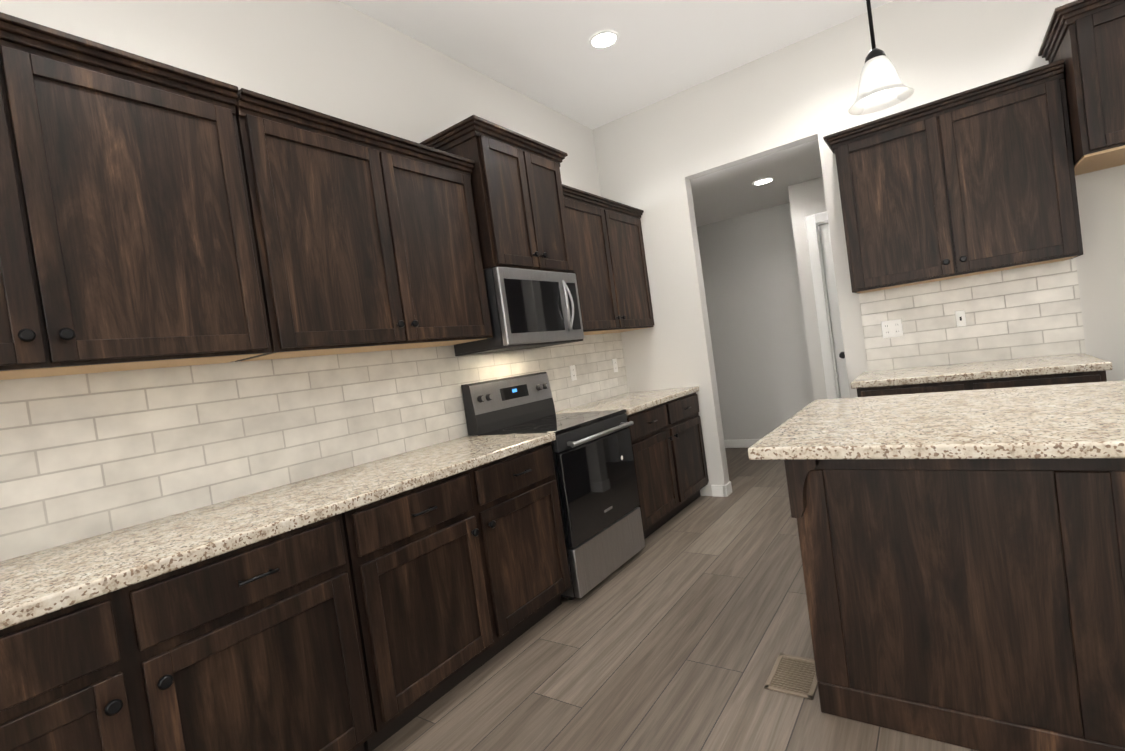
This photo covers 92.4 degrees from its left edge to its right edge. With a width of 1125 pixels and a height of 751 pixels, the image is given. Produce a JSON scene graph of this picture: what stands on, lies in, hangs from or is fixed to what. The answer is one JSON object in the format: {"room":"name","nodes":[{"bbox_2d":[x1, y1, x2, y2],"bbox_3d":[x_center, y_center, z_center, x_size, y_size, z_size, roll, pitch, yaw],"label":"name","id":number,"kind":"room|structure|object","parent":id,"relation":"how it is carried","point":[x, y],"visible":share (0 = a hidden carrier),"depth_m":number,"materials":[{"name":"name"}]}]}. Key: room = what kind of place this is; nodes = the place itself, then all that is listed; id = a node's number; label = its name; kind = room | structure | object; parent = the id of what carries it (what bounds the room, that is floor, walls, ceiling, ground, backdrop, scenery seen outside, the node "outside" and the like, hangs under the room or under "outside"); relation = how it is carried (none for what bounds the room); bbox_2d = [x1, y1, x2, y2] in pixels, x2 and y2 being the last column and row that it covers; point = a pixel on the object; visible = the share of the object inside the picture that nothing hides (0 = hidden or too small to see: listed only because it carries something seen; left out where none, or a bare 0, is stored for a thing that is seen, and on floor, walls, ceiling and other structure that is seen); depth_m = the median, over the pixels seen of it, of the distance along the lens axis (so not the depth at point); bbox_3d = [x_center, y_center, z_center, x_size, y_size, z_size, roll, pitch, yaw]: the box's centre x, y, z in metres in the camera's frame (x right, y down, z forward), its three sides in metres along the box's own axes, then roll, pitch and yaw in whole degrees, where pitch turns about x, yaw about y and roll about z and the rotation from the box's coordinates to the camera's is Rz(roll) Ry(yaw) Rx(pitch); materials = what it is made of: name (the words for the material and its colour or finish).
{"room":"kitchen","nodes":[
{"label":"kitchen","id":0,"kind":"room"},
{"bbox_2d":[0,0,601,435],"bbox_3d":[-1.151,-0.262,2.562,0.120,3.245,9.620,-7,2,36],"label":"wall","id":1,"kind":"structure","parent":0,"point":[336,58],"depth_m":2.65,"materials":[{"name":"white paint"}]},
{"bbox_2d":[0,16,283,379],"bbox_3d":[-1.601,-0.471,1.561,0.350,0.935,1.220,-7,2,36],"label":"upper cabinet","id":2,"kind":"object","parent":1,"relation":"attached to","point":[155,214],"depth_m":1.64,"materials":[{"name":"brown wood"}]},
{"bbox_2d":[0,332,628,561],"bbox_3d":[-0.720,0.104,2.987,0.004,0.557,4.430,-7,2,36],"label":"wall tile","id":3,"kind":"structure","parent":1,"relation":"attached to","point":[85,456],"depth_m":2.10,"materials":[{"name":"white tile"}]},
{"bbox_2d":[569,365,576,380],"bbox_3d":[0.082,-0.019,4.110,0.007,0.115,0.072,-7,2,36],"label":"electrical outlet","id":4,"kind":"object","parent":3,"relation":"attached to","point":[573,373],"visible":1,"depth_m":4.10,"materials":[{"name":"white plastic"}]},
{"bbox_2d":[612,359,617,371],"bbox_3d":[0.454,-0.086,4.638,0.007,0.115,0.072,-7,2,36],"label":"electrical outlet","id":5,"kind":"object","parent":3,"relation":"attached to","point":[615,366],"visible":1,"depth_m":4.63,"materials":[{"name":"white plastic"}]},
{"bbox_2d":[244,92,492,360],"bbox_3d":[-0.910,-0.595,2.541,0.350,0.935,1.190,-7,2,36],"label":"upper cabinet","id":6,"kind":"object","parent":1,"relation":"attached to","point":[372,238],"depth_m":2.32,"materials":[{"name":"brown wood"}]},
{"bbox_2d":[419,115,573,272],"bbox_3d":[-0.344,-0.999,3.308,0.450,0.782,0.868,-7,2,36],"label":"upper cabinet","id":7,"kind":"object","parent":1,"relation":"attached to","point":[518,199],"visible":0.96,"depth_m":3.07,"materials":[{"name":"brown wood"}]},
{"bbox_2d":[454,266,583,355],"bbox_3d":[-0.254,-0.390,3.321,0.463,0.442,0.762,-7,2,36],"label":"microwave","id":8,"kind":"object","parent":7,"relation":"attached to","point":[530,309],"visible":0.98,"depth_m":3.10,"materials":[{"name":"silver metal"}]},
{"bbox_2d":[562,184,653,334],"bbox_3d":[0.244,-0.822,4.156,0.380,0.982,1.229,-7,2,36],"label":"upper cabinet","id":9,"kind":"object","parent":1,"relation":"attached to","point":[608,255],"visible":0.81,"depth_m":4.02,"materials":[{"name":"brown wood"}]},
{"bbox_2d":[338,0,893,129],"bbox_3d":[1.619,-2.246,-0.488,8.520,0.100,8.240,-7,2,36],"label":"ceiling","id":10,"kind":"structure","parent":0,"point":[544,52],"depth_m":3.44,"materials":[{"name":"white paint"}]},
{"bbox_2d":[589,30,618,48],"bbox_3d":[0.262,-2.115,3.400,0.190,0.007,0.190,-7,2,36],"label":"recessed light","id":11,"kind":"object","parent":10,"relation":"in","point":[604,39],"visible":1,"depth_m":3.39,"materials":[{"name":"white plastic"}]},
{"bbox_2d":[848,0,913,114],"bbox_3d":[1.050,-1.574,1.904,0.202,1.210,0.202,-7,2,36],"label":"pendant light","id":12,"kind":"object","parent":10,"relation":"hanging from","point":[882,86],"visible":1,"depth_m":1.90,"materials":[{"name":"white glass"}]},
{"bbox_2d":[373,448,975,750],"bbox_3d":[3.507,0.848,0.341,10.020,0.100,11.120,-7,2,36],"label":"floor","id":13,"kind":"structure","parent":0,"point":[683,629],"depth_m":2.23,"materials":[{"name":"brown wood"}]},
{"bbox_2d":[0,513,387,750],"bbox_3d":[-1.278,0.982,1.517,0.647,0.876,1.220,-7,2,36],"label":"base cabinet","id":14,"kind":"object","parent":13,"relation":"on","point":[266,646],"depth_m":1.47,"materials":[{"name":"brown wood"}]},
{"bbox_2d":[0,433,555,632],"bbox_3d":[-0.993,0.467,1.985,0.662,0.040,2.414,-7,2,36],"label":"countertop","id":15,"kind":"structure","parent":14,"relation":"on","point":[33,586],"depth_m":1.67,"materials":[{"name":"beige stone"}]},
{"bbox_2d":[352,441,570,737],"bbox_3d":[-0.588,0.859,2.497,0.647,0.876,1.190,-7,2,36],"label":"base cabinet","id":16,"kind":"object","parent":13,"relation":"on","point":[371,606],"depth_m":2.19,"materials":[{"name":"brown wood"}]},
{"bbox_2d":[461,372,644,599],"bbox_3d":[-0.006,0.585,3.268,0.708,1.215,0.762,-7,2,36],"label":"range","id":17,"kind":"object","parent":13,"relation":"on","point":[594,465],"visible":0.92,"depth_m":3.12,"materials":[{"name":"silver metal"}]},
{"bbox_2d":[555,386,708,538],"bbox_3d":[0.566,0.633,4.110,0.678,0.915,1.233,-7,2,36],"label":"base cabinet","id":18,"kind":"object","parent":13,"relation":"on","point":[667,442],"visible":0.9,"depth_m":3.87,"materials":[{"name":"brown wood"}]},
{"bbox_2d":[764,653,817,699],"bbox_3d":[0.864,1.111,2.003,0.165,0.006,0.240,-7,2,36],"label":"floor vent","id":19,"kind":"object","parent":13,"relation":"in","point":[793,675],"visible":0.79,"depth_m":1.99,"materials":[{"name":"brown metal"}]},
{"bbox_2d":[784,460,1124,750],"bbox_3d":[1.947,0.537,1.546,2.162,0.874,1.054,-7,2,36],"label":"kitchen island","id":20,"kind":"object","parent":13,"relation":"on","point":[963,557],"depth_m":1.53,"materials":[{"name":"brown wood"}]},
{"bbox_2d":[748,400,1124,459],"bbox_3d":[1.751,0.108,1.311,2.396,0.040,0.645,-7,2,36],"label":"island countertop","id":21,"kind":"structure","parent":20,"relation":"on","point":[1057,429],"depth_m":1.59,"materials":[{"name":"beige stone"}]},
{"bbox_2d":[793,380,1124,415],"bbox_3d":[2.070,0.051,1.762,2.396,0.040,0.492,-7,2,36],"label":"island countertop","id":22,"kind":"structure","parent":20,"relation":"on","point":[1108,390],"depth_m":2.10,"materials":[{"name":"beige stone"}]},
{"bbox_2d":[850,353,1112,396],"bbox_3d":[2.396,0.409,3.143,1.110,0.915,0.661,-7,2,36],"label":"base cabinet","id":23,"kind":"object","parent":13,"relation":"on","point":[1053,370],"visible":0.19,"depth_m":2.92,"materials":[{"name":"beige stone"}]},
{"bbox_2d":[697,202,813,439],"bbox_3d":[2.057,-0.465,5.764,1.380,2.590,0.695,-7,2,36],"label":"wall","id":24,"kind":"structure","parent":0,"point":[749,265],"depth_m":5.97,"materials":[{"name":"white paint"}]},
{"bbox_2d":[724,439,759,447],"bbox_3d":[2.314,0.752,6.007,1.280,0.095,0.014,-7,2,36],"label":"baseboard","id":25,"kind":"structure","parent":24,"relation":"attached to","point":[742,443],"depth_m":6.19,"materials":[{"name":"white"}]},
{"bbox_2d":[690,139,822,226],"bbox_3d":[2.603,-1.851,4.452,4.050,0.080,1.920,-7,2,36],"label":"ceiling","id":26,"kind":"structure","parent":0,"point":[727,193],"depth_m":4.74,"materials":[{"name":"white paint"}]},
{"bbox_2d":[752,178,773,184],"bbox_3d":[1.758,-1.698,4.722,0.180,0.007,0.180,-7,2,36],"label":"recessed light","id":27,"kind":"object","parent":26,"relation":"in","point":[763,181],"visible":0.98,"depth_m":4.72,"materials":[{"name":"white plastic"}]},
{"bbox_2d":[788,176,834,399],"bbox_3d":[3.420,-0.611,4.284,2.770,2.590,0.120,-7,2,36],"label":"wall","id":28,"kind":"structure","parent":0,"point":[807,198],"depth_m":4.99,"materials":[{"name":"white paint"}]},
{"bbox_2d":[819,224,849,397],"bbox_3d":[2.788,-0.328,4.710,0.764,2.162,0.100,-7,2,36],"label":"hall door","id":29,"kind":"structure","parent":28,"relation":"in","point":[834,310],"depth_m":4.91,"materials":[{"name":"white wood"}]},
{"bbox_2d":[593,0,1124,495],"bbox_3d":[2.204,-0.755,3.616,4.170,3.245,0.120,-7,2,36],"label":"wall","id":30,"kind":"structure","parent":0,"point":[653,160],"depth_m":3.77,"materials":[{"name":"white paint"}]},
{"bbox_2d":[823,59,1082,293],"bbox_3d":[2.262,-1.078,3.223,1.122,0.992,0.380,-7,2,36],"label":"upper cabinet","id":31,"kind":"object","parent":30,"relation":"attached to","point":[977,180],"visible":1,"depth_m":3.04,"materials":[{"name":"brown wood"}]},
{"bbox_2d":[859,257,1085,370],"bbox_3d":[2.500,-0.351,3.376,1.090,0.557,0.004,-7,2,36],"label":"wall tile","id":32,"kind":"structure","parent":30,"relation":"attached to","point":[1028,311],"depth_m":3.32,"materials":[{"name":"white tile"}]},
{"bbox_2d":[881,319,902,337],"bbox_3d":[2.194,-0.311,3.589,0.118,0.115,0.007,-7,2,36],"label":"electrical outlet","id":33,"kind":"object","parent":32,"relation":"attached to","point":[892,328],"visible":1,"depth_m":3.59,"materials":[{"name":"white plastic"}]},
{"bbox_2d":[955,310,966,326],"bbox_3d":[2.490,-0.356,3.372,0.050,0.100,0.012,-7,2,36],"label":"electrical outlet","id":34,"kind":"object","parent":32,"relation":"attached to","point":[960,318],"visible":1,"depth_m":3.37,"materials":[{"name":"white plastic"}]},
{"bbox_2d":[1038,0,1124,175],"bbox_3d":[3.043,-1.493,2.504,1.142,0.724,0.570,-7,2,36],"label":"upper cabinet","id":35,"kind":"object","parent":30,"relation":"attached to","point":[1084,40],"visible":1,"depth_m":2.57,"materials":[{"name":"brown wood"}]},
{"bbox_3d":[6.176,-0.975,3.187,3.030,2.620,2.700,-7,2,36],"label":"wall","id":36,"kind":"structure","parent":0,"visible":0},
{"bbox_2d":[805,211,840,398],"bbox_3d":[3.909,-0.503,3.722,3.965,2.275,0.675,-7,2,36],"label":"door frame","id":37,"kind":"structure","parent":36,"relation":"attached to","point":[813,222],"depth_m":4.93,"materials":[{"name":"white wood"}]}
]}

